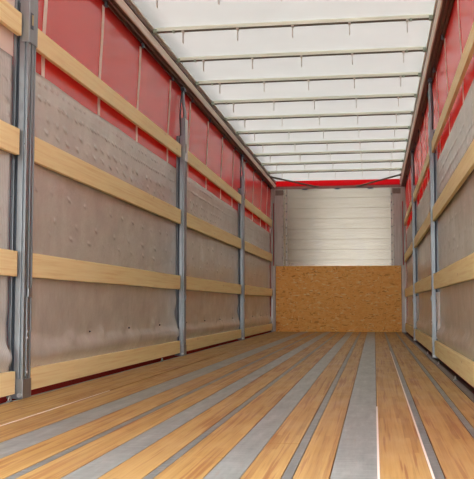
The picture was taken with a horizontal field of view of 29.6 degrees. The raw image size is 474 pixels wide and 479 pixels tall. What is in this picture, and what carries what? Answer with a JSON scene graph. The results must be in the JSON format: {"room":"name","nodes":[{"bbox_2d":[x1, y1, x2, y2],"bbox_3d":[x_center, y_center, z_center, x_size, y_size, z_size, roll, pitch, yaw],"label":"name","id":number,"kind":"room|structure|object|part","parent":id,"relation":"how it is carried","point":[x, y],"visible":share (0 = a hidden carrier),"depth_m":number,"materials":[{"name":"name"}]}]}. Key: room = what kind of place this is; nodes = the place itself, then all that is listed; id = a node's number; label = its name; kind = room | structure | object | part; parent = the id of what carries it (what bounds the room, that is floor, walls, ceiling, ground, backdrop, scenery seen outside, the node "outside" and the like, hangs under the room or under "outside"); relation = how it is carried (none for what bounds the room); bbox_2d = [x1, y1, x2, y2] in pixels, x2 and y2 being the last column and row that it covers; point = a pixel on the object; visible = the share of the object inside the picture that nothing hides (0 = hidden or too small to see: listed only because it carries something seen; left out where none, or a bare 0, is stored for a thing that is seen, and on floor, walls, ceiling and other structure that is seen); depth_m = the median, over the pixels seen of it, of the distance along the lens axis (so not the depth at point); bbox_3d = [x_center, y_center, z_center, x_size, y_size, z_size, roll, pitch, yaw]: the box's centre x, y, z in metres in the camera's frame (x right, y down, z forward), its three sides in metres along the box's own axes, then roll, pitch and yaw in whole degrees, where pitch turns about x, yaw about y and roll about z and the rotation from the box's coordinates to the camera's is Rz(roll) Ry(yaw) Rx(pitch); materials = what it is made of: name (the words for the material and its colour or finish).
{"room":"cargo space","nodes":[
{"label":"cargo space","id":0,"kind":"room"},
{"bbox_2d":[0,0,270,403],"bbox_3d":[-0.458,-0.003,9.957,0.065,3.024,14.896,-1,-4,9],"label":"wall","id":1,"kind":"structure","parent":0,"point":[89,31],"depth_m":7.36,"materials":[{"name":"red fabric"}]},
{"bbox_2d":[0,48,12,372],"bbox_3d":[-1.300,-0.140,4.397,0.051,1.821,0.995,-1,-4,9],"label":"sheet","id":2,"kind":"object","parent":1,"relation":"attached to","point":[6,60],"visible":0.76,"depth_m":4.82,"materials":[{"name":"grey fabric"}]},
{"bbox_2d":[31,72,178,366],"bbox_3d":[-0.900,0.050,7.024,0.050,1.824,3.993,-1,-4,9],"label":"sheet","id":3,"kind":"object","parent":1,"relation":"attached to","point":[73,219],"visible":0.76,"depth_m":6.38,"materials":[{"name":"plastic"}]},
{"bbox_2d":[102,0,275,188],"bbox_3d":[-0.594,-1.663,9.029,0.170,0.198,16.886,-1,-4,9],"label":"rail","id":4,"kind":"object","parent":1,"relation":"attached to","point":[127,12],"visible":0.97,"depth_m":8.79,"materials":[{"name":"metal"}]},
{"bbox_2d":[270,176,318,187],"bbox_3d":[1.065,-1.071,16.809,1.220,0.133,0.105,3,-5,-37],"label":"brace","id":5,"kind":"object","parent":4,"relation":"attached to","point":[270,176],"visible":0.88,"depth_m":16.80,"materials":[{"name":"grey metal"}]},
{"bbox_2d":[186,176,239,338],"bbox_3d":[-0.271,0.349,11.128,0.050,1.822,3.994,-1,-4,9],"label":"sheet","id":6,"kind":"object","parent":1,"relation":"attached to","point":[207,313],"visible":0.7,"depth_m":10.87,"materials":[{"name":"plastic"}]},
{"bbox_2d":[245,216,271,327],"bbox_3d":[0.345,0.640,15.155,0.050,1.824,3.833,-1,-4,9],"label":"sheet","id":7,"kind":"object","parent":1,"relation":"attached to","point":[257,269],"visible":0.78,"depth_m":15.14,"materials":[{"name":"plastic"}]},
{"bbox_2d":[0,331,473,478],"bbox_3d":[0.645,1.198,8.641,2.616,0.121,16.906,-1,-4,9],"label":"floor","id":8,"kind":"structure","parent":0,"point":[273,405],"depth_m":4.00,"materials":[{"name":"brown wood"}]},
{"bbox_2d":[6,0,37,398],"bbox_3d":[-1.194,-0.503,4.967,0.104,2.739,0.220,-1,-4,9],"label":"post","id":9,"kind":"object","parent":8,"relation":"on","point":[19,315],"visible":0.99,"depth_m":4.95,"materials":[{"name":"metal"}]},
{"bbox_2d":[0,371,14,397],"bbox_3d":[-1.284,0.735,4.337,0.027,0.122,1.008,-1,-4,9],"label":"board","id":10,"kind":"object","parent":9,"relation":"attached to","point":[7,379],"visible":1,"depth_m":4.73,"materials":[{"name":"brown wood"}]},
{"bbox_2d":[0,248,16,275],"bbox_3d":[-1.283,0.097,4.383,0.027,0.142,1.008,-1,-4,9],"label":"board","id":11,"kind":"object","parent":9,"relation":"attached to","point":[8,258],"visible":1,"depth_m":4.76,"materials":[{"name":"brown wood"}]},
{"bbox_2d":[0,120,19,154],"bbox_3d":[-1.282,-0.572,4.432,0.027,0.148,1.008,-1,-4,9],"label":"board","id":12,"kind":"object","parent":9,"relation":"attached to","point":[9,134],"visible":1,"depth_m":4.79,"materials":[{"name":"brown wood"}]},
{"bbox_2d":[0,0,21,35],"bbox_3d":[-1.282,-1.226,4.479,0.027,0.128,1.008,-1,-4,9],"label":"board","id":13,"kind":"object","parent":9,"relation":"attached to","point":[10,17],"visible":1,"depth_m":4.83,"materials":[{"name":"brown wood"}]},
{"bbox_3d":[-1.174,-1.316,5.002,0.042,0.435,0.005,-1,-4,9],"label":"latch plate","id":14,"kind":"part","parent":9,"relation":"part of","materials":[{"name":"metal"}]},
{"bbox_3d":[-1.156,0.518,4.918,0.013,0.455,0.016,-1,-4,9],"label":"locking lever","id":15,"kind":"part","parent":9,"relation":"part of","materials":[{"name":"metal"}]},
{"bbox_3d":[-1.147,-1.311,5.062,0.006,0.435,0.122,-1,-4,9],"label":"latch plate","id":16,"kind":"part","parent":9,"relation":"part of","materials":[{"name":"metal"}]},
{"bbox_2d":[30,341,179,389],"bbox_3d":[-0.882,0.926,6.961,0.027,0.122,4.011,-1,-4,9],"label":"board","id":17,"kind":"object","parent":9,"relation":"attached to","point":[50,374],"visible":0.89,"depth_m":6.22,"materials":[{"name":"brown wood"}]},
{"bbox_2d":[32,253,180,288],"bbox_3d":[-0.881,0.286,7.008,0.027,0.141,4.011,-1,-4,9],"label":"board","id":18,"kind":"object","parent":9,"relation":"attached to","point":[43,266],"visible":0.85,"depth_m":6.26,"materials":[{"name":"brown wood"}]},
{"bbox_2d":[34,137,180,223],"bbox_3d":[-0.881,-0.377,7.056,0.027,0.155,4.011,-1,-4,9],"label":"board","id":19,"kind":"object","parent":9,"relation":"attached to","point":[46,155],"visible":0.91,"depth_m":6.33,"materials":[{"name":"brown wood"}]},
{"bbox_2d":[36,29,180,156],"bbox_3d":[-0.880,-1.033,7.103,0.027,0.136,4.011,-1,-4,9],"label":"board","id":20,"kind":"object","parent":9,"relation":"attached to","point":[50,50],"visible":0.87,"depth_m":6.38,"materials":[{"name":"brown wood"}]},
{"bbox_2d":[0,332,270,404],"bbox_3d":[-0.574,1.165,8.810,0.031,0.024,16.866,-1,-4,9],"label":"rail","id":21,"kind":"object","parent":8,"relation":"on","point":[269,332],"visible":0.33,"depth_m":6.41,"materials":[{"name":"red metal"}]},
{"bbox_2d":[174,87,187,355],"bbox_3d":[-0.566,-0.205,9.072,0.104,2.739,0.220,-1,-4,9],"label":"post","id":22,"kind":"object","parent":8,"relation":"on","point":[181,162],"visible":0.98,"depth_m":9.06,"materials":[{"name":"metal"}]},
{"bbox_3d":[-0.566,0.057,9.094,0.087,2.220,0.118,-1,-4,9],"label":"post","id":23,"kind":"part","parent":22,"relation":"part of","materials":[{"name":"metal"}]},
{"bbox_3d":[-0.546,-1.018,9.106,0.042,0.435,0.005,-1,-4,9],"label":"latch plate","id":24,"kind":"part","parent":22,"relation":"part of","materials":[{"name":"metal"}]},
{"bbox_3d":[-0.543,-1.309,9.184,0.057,0.519,0.055,-1,-4,9],"label":"roller arm","id":25,"kind":"part","parent":22,"relation":"part of","materials":[{"name":"metal"}]},
{"bbox_3d":[-0.518,-1.013,9.167,0.006,0.435,0.122,-1,-4,9],"label":"latch plate","id":26,"kind":"part","parent":22,"relation":"part of","materials":[{"name":"metal"}]},
{"bbox_2d":[186,276,240,293],"bbox_3d":[-0.253,0.583,11.113,0.027,0.142,4.012,-1,-4,9],"label":"board","id":27,"kind":"object","parent":22,"relation":"attached to","point":[192,283],"visible":0.87,"depth_m":10.69,"materials":[{"name":"brown wood"}]},
{"bbox_2d":[186,329,240,350],"bbox_3d":[-0.253,1.224,11.066,0.027,0.122,4.012,-1,-4,9],"label":"board","id":28,"kind":"object","parent":22,"relation":"attached to","point":[203,341],"visible":0.81,"depth_m":10.65,"materials":[{"name":"brown wood"}]},
{"bbox_2d":[187,213,240,248],"bbox_3d":[-0.252,-0.079,11.161,0.027,0.149,4.012,-1,-4,9],"label":"board","id":29,"kind":"object","parent":22,"relation":"attached to","point":[197,224],"visible":0.82,"depth_m":10.73,"materials":[{"name":"brown wood"}]},
{"bbox_2d":[187,151,240,203],"bbox_3d":[-0.252,-0.737,11.208,0.027,0.141,4.012,-1,-4,9],"label":"board","id":30,"kind":"object","parent":22,"relation":"attached to","point":[193,161],"visible":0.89,"depth_m":10.83,"materials":[{"name":"brown wood"}]},
{"bbox_2d":[237,154,244,339],"bbox_3d":[0.062,0.094,13.177,0.104,2.739,0.220,-1,-4,9],"label":"post","id":31,"kind":"object","parent":8,"relation":"on","point":[241,207],"visible":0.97,"depth_m":13.18,"materials":[{"name":"metal"}]},
{"bbox_3d":[0.063,0.355,13.200,0.087,2.220,0.118,-1,-4,9],"label":"post","id":32,"kind":"part","parent":31,"relation":"part of","materials":[{"name":"metal"}]},
{"bbox_3d":[0.083,-0.719,13.211,0.042,0.435,0.005,-1,-4,9],"label":"latch plate","id":33,"kind":"part","parent":31,"relation":"part of","materials":[{"name":"metal"}]},
{"bbox_3d":[0.085,-1.011,13.289,0.057,0.519,0.055,-1,-4,9],"label":"roller arm","id":34,"kind":"part","parent":31,"relation":"part of","materials":[{"name":"metal"}]},
{"bbox_2d":[245,241,271,261],"bbox_3d":[0.366,0.213,15.198,0.027,0.150,3.874,-1,-4,9],"label":"board","id":35,"kind":"object","parent":31,"relation":"attached to","point":[249,247],"visible":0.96,"depth_m":14.95,"materials":[{"name":"brown wood"}]},
{"bbox_2d":[245,198,271,226],"bbox_3d":[0.367,-0.444,15.246,0.027,0.130,3.874,-1,-4,9],"label":"board","id":36,"kind":"object","parent":31,"relation":"attached to","point":[248,205],"visible":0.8,"depth_m":15.00,"materials":[{"name":"brown wood"}]},
{"bbox_2d":[245,285,271,295],"bbox_3d":[0.365,0.873,15.150,0.027,0.149,3.874,-1,-4,9],"label":"board","id":37,"kind":"object","parent":31,"relation":"attached to","point":[249,290],"visible":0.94,"depth_m":14.90,"materials":[{"name":"brown wood"}]},
{"bbox_2d":[271,189,282,331],"bbox_3d":[0.768,0.390,17.138,0.240,2.722,0.120,-1,-4,9],"label":"post","id":38,"kind":"object","parent":8,"relation":"on","point":[276,194],"visible":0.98,"depth_m":17.18,"materials":[{"name":"metal"}]},
{"bbox_2d":[245,324,271,336],"bbox_3d":[0.365,1.517,15.104,0.027,0.122,3.874,-1,-4,9],"label":"board","id":39,"kind":"object","parent":38,"relation":"attached to","point":[268,327],"visible":0.92,"depth_m":14.85,"materials":[{"name":"brown wood"}]},
{"bbox_2d":[276,266,401,331],"bbox_3d":[1.906,1.118,16.921,2.356,1.241,0.018,-1,-4,9],"label":"board panel","id":40,"kind":"object","parent":8,"relation":"on","point":[308,298],"visible":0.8,"depth_m":16.91,"materials":[{"name":"brown wood"}]},
{"bbox_2d":[392,187,406,331],"bbox_3d":[3.042,0.367,16.792,0.240,2.722,0.120,-1,-4,9],"label":"post","id":41,"kind":"object","parent":8,"relation":"on","point":[399,211],"visible":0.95,"depth_m":16.84,"materials":[{"name":"metal"}]},
{"bbox_2d":[405,323,413,335],"bbox_3d":[2.843,1.482,14.727,0.027,0.138,3.874,-1,-4,9],"label":"board","id":42,"kind":"object","parent":41,"relation":"attached to","point":[408,328],"visible":0.83,"depth_m":14.70,"materials":[{"name":"brown wood"}]},
{"bbox_2d":[411,150,417,340],"bbox_3d":[2.538,0.069,12.800,0.088,2.739,0.220,-1,-4,9],"label":"post","id":43,"kind":"object","parent":8,"relation":"on","point":[414,203],"visible":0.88,"depth_m":12.82,"materials":[{"name":"metal"}]},
{"bbox_2d":[404,202,411,225],"bbox_3d":[2.845,-0.448,14.867,0.027,0.119,3.874,-1,-4,9],"label":"board","id":44,"kind":"object","parent":43,"relation":"attached to","point":[409,210],"visible":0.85,"depth_m":15.04,"materials":[{"name":"brown wood"}]},
{"bbox_2d":[404,243,412,261],"bbox_3d":[2.844,0.206,14.819,0.027,0.138,3.874,-1,-4,9],"label":"board","id":45,"kind":"object","parent":43,"relation":"attached to","point":[409,251],"visible":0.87,"depth_m":14.77,"materials":[{"name":"brown wood"}]},
{"bbox_2d":[405,285,412,296],"bbox_3d":[2.844,0.854,14.772,0.027,0.147,3.874,-1,-4,9],"label":"board","id":46,"kind":"object","parent":43,"relation":"attached to","point":[408,291],"visible":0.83,"depth_m":14.54,"materials":[{"name":"brown wood"}]},
{"bbox_3d":[2.528,-1.036,12.917,0.041,0.519,0.055,-1,-4,9],"label":"roller arm","id":47,"kind":"part","parent":43,"relation":"part of","materials":[{"name":"metal"}]},
{"bbox_3d":[2.550,0.331,12.830,0.071,2.220,0.100,-1,-4,9],"label":"post","id":48,"kind":"part","parent":43,"relation":"part of","materials":[{"name":"metal"}]},
{"bbox_2d":[428,78,438,357],"bbox_3d":[1.909,-0.230,8.694,0.088,2.739,0.220,-1,-4,9],"label":"post","id":49,"kind":"object","parent":8,"relation":"on","point":[433,159],"visible":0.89,"depth_m":8.71,"materials":[{"name":"metal"}]},
{"bbox_2d":[413,151,429,200],"bbox_3d":[2.228,-0.740,10.839,0.027,0.122,4.032,-1,-4,9],"label":"board","id":50,"kind":"object","parent":49,"relation":"attached to","point":[426,165],"visible":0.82,"depth_m":10.58,"materials":[{"name":"brown wood"}]},
{"bbox_2d":[414,212,429,247],"bbox_3d":[2.228,-0.092,10.792,0.027,0.138,4.032,-1,-4,9],"label":"board","id":51,"kind":"object","parent":49,"relation":"attached to","point":[425,227],"visible":0.77,"depth_m":10.48,"materials":[{"name":"brown wood"}]},
{"bbox_2d":[414,275,430,293],"bbox_3d":[2.227,0.552,10.745,0.027,0.149,4.032,-1,-4,9],"label":"board","id":52,"kind":"object","parent":49,"relation":"attached to","point":[423,285],"visible":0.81,"depth_m":10.39,"materials":[{"name":"brown wood"}]},
{"bbox_2d":[415,329,431,351],"bbox_3d":[2.226,1.190,10.699,0.027,0.138,4.032,-1,-4,9],"label":"board","id":53,"kind":"object","parent":49,"relation":"attached to","point":[425,340],"visible":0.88,"depth_m":10.31,"materials":[{"name":"brown wood"}]},
{"bbox_3d":[1.885,-1.037,8.810,0.006,0.435,0.104,-1,-4,9],"label":"latch plate","id":54,"kind":"part","parent":49,"relation":"part of","materials":[{"name":"metal"}]},
{"bbox_3d":[1.899,-1.334,8.812,0.041,0.519,0.055,-1,-4,9],"label":"roller arm","id":55,"kind":"part","parent":49,"relation":"part of","materials":[{"name":"metal"}]},
{"bbox_3d":[1.887,-1.123,8.759,0.026,0.270,0.005,-1,-4,9],"label":"latch plate","id":56,"kind":"part","parent":49,"relation":"part of","materials":[{"name":"metal"}]},
{"bbox_2d":[431,22,473,152],"bbox_3d":[1.600,-1.041,6.734,0.027,0.118,4.031,-1,-4,9],"label":"board","id":57,"kind":"object","parent":49,"relation":"attached to","point":[468,51],"visible":1,"depth_m":6.17,"materials":[{"name":"brown wood"}]},
{"bbox_2d":[432,140,473,220],"bbox_3d":[1.599,-0.385,6.687,0.027,0.136,4.031,-1,-4,9],"label":"board","id":58,"kind":"object","parent":49,"relation":"attached to","point":[465,167],"visible":1,"depth_m":6.21,"materials":[{"name":"brown wood"}]},
{"bbox_2d":[433,253,473,288],"bbox_3d":[1.599,0.258,6.640,0.027,0.149,4.031,-1,-4,9],"label":"board","id":59,"kind":"object","parent":49,"relation":"attached to","point":[462,270],"visible":1,"depth_m":6.21,"materials":[{"name":"brown wood"}]},
{"bbox_2d":[434,341,473,386],"bbox_3d":[1.598,0.891,6.594,0.027,0.138,4.031,-1,-4,9],"label":"board","id":60,"kind":"object","parent":49,"relation":"attached to","point":[460,364],"visible":1,"depth_m":6.28,"materials":[{"name":"brown wood"}]},
{"bbox_2d":[403,332,473,402],"bbox_3d":[1.845,1.140,8.441,0.055,0.026,16.866,-1,-4,9],"label":"rail","id":61,"kind":"object","parent":8,"relation":"on","point":[468,393],"visible":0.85,"depth_m":6.60,"materials":[{"name":"grey metal"}]},
{"bbox_2d":[132,0,435,186],"bbox_3d":[0.649,-1.683,8.860,2.680,0.140,16.926,-1,-4,9],"label":"ceiling","id":62,"kind":"structure","parent":0,"point":[169,13],"depth_m":9.04,"materials":[{"name":"white fabric"}]},
{"bbox_2d":[153,14,432,43],"bbox_3d":[0.444,-1.756,7.513,2.344,0.144,0.058,-1,-4,9],"label":"bow","id":63,"kind":"object","parent":62,"relation":"attached to","point":[349,21],"visible":1,"depth_m":7.50,"materials":[{"name":"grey metal"}]},
{"bbox_2d":[177,46,425,71],"bbox_3d":[0.584,-1.689,8.430,2.344,0.144,0.058,-1,-4,9],"label":"bow","id":64,"kind":"object","parent":62,"relation":"attached to","point":[403,50],"visible":1,"depth_m":8.42,"materials":[{"name":"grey metal"}]},
{"bbox_2d":[196,72,420,92],"bbox_3d":[0.723,-1.623,9.338,2.344,0.144,0.058,-1,-4,9],"label":"bow","id":65,"kind":"object","parent":62,"relation":"attached to","point":[403,74],"visible":1,"depth_m":9.32,"materials":[{"name":"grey metal"}]},
{"bbox_2d":[211,93,416,112],"bbox_3d":[0.863,-1.556,10.254,2.344,0.144,0.058,-1,-4,9],"label":"bow","id":66,"kind":"object","parent":62,"relation":"attached to","point":[402,95],"visible":1,"depth_m":10.24,"materials":[{"name":"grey metal"}]},
{"bbox_2d":[224,110,413,125],"bbox_3d":[1.002,-1.491,11.162,2.344,0.144,0.058,-1,-4,9],"label":"bow","id":67,"kind":"object","parent":62,"relation":"attached to","point":[395,113],"visible":1,"depth_m":11.14,"materials":[{"name":"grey metal"}]},
{"bbox_2d":[236,125,410,140],"bbox_3d":[1.142,-1.424,12.078,2.344,0.144,0.058,-1,-4,9],"label":"bow","id":68,"kind":"object","parent":62,"relation":"attached to","point":[323,130],"visible":1,"depth_m":12.07,"materials":[{"name":"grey metal"}]},
{"bbox_2d":[245,138,407,148],"bbox_3d":[1.281,-1.358,12.986,2.344,0.144,0.058,-1,-4,9],"label":"bow","id":69,"kind":"object","parent":62,"relation":"attached to","point":[394,139],"visible":1,"depth_m":12.97,"materials":[{"name":"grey metal"}]},
{"bbox_2d":[254,149,405,156],"bbox_3d":[1.422,-1.291,13.902,2.344,0.144,0.058,-1,-4,9],"label":"bow","id":70,"kind":"object","parent":62,"relation":"attached to","point":[395,150],"visible":1,"depth_m":13.89,"materials":[{"name":"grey metal"}]},
{"bbox_2d":[261,159,403,170],"bbox_3d":[1.564,-1.224,14.829,2.344,0.144,0.058,-1,-4,9],"label":"bow","id":71,"kind":"object","parent":62,"relation":"attached to","point":[387,160],"visible":1,"depth_m":14.82,"materials":[{"name":"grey metal"}]},
{"bbox_2d":[268,168,401,178],"bbox_3d":[1.704,-1.157,15.746,2.344,0.144,0.058,-1,-4,9],"label":"bow","id":72,"kind":"object","parent":62,"relation":"attached to","point":[368,169],"visible":1,"depth_m":15.73,"materials":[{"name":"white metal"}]},
{"bbox_2d":[270,185,408,333],"bbox_3d":[1.916,0.372,17.040,2.680,2.805,0.060,-1,-4,9],"label":"wall","id":73,"kind":"structure","parent":0,"point":[350,225],"depth_m":17.07,"materials":[{"name":"metal"}]},
{"bbox_2d":[406,0,473,387],"bbox_3d":[2.066,-0.028,9.573,0.065,3.024,14.896,-1,-4,9],"label":"wall","id":74,"kind":"structure","parent":0,"point":[461,19],"depth_m":7.38,"materials":[{"name":"red fabric"}]},
{"bbox_2d":[406,221,412,326],"bbox_3d":[2.860,0.615,14.771,0.050,1.824,3.833,-1,-4,9],"label":"sheet","id":75,"kind":"object","parent":74,"relation":"attached to","point":[409,320],"visible":0.45,"depth_m":15.32,"materials":[{"name":"grey fabric"}]},
{"bbox_2d":[416,179,431,336],"bbox_3d":[2.245,0.324,10.755,0.050,1.823,4.014,-1,-4,9],"label":"sheet","id":76,"kind":"object","parent":74,"relation":"attached to","point":[423,303],"visible":0.59,"depth_m":10.93,"materials":[{"name":"fabric"}]},
{"bbox_2d":[400,0,453,186],"bbox_3d":[1.887,-1.688,8.651,0.170,0.198,16.886,-1,-4,9],"label":"rail","id":77,"kind":"object","parent":74,"relation":"attached to","point":[442,9],"visible":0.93,"depth_m":8.65,"materials":[{"name":"metal"}]},
{"bbox_2d":[356,173,401,187],"bbox_3d":[2.631,-1.087,16.570,0.105,0.133,1.220,3,-5,-35],"label":"brace","id":78,"kind":"object","parent":77,"relation":"attached to","point":[357,186],"visible":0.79,"depth_m":16.60,"materials":[{"name":"grey metal"}]},
{"bbox_2d":[436,79,473,360],"bbox_3d":[1.617,0.026,6.649,0.059,1.823,4.011,-1,-4,9],"label":"sheet","id":79,"kind":"object","parent":74,"relation":"attached to","point":[455,302],"visible":0.76,"depth_m":6.58,"materials":[{"name":"fabric"}]}
]}

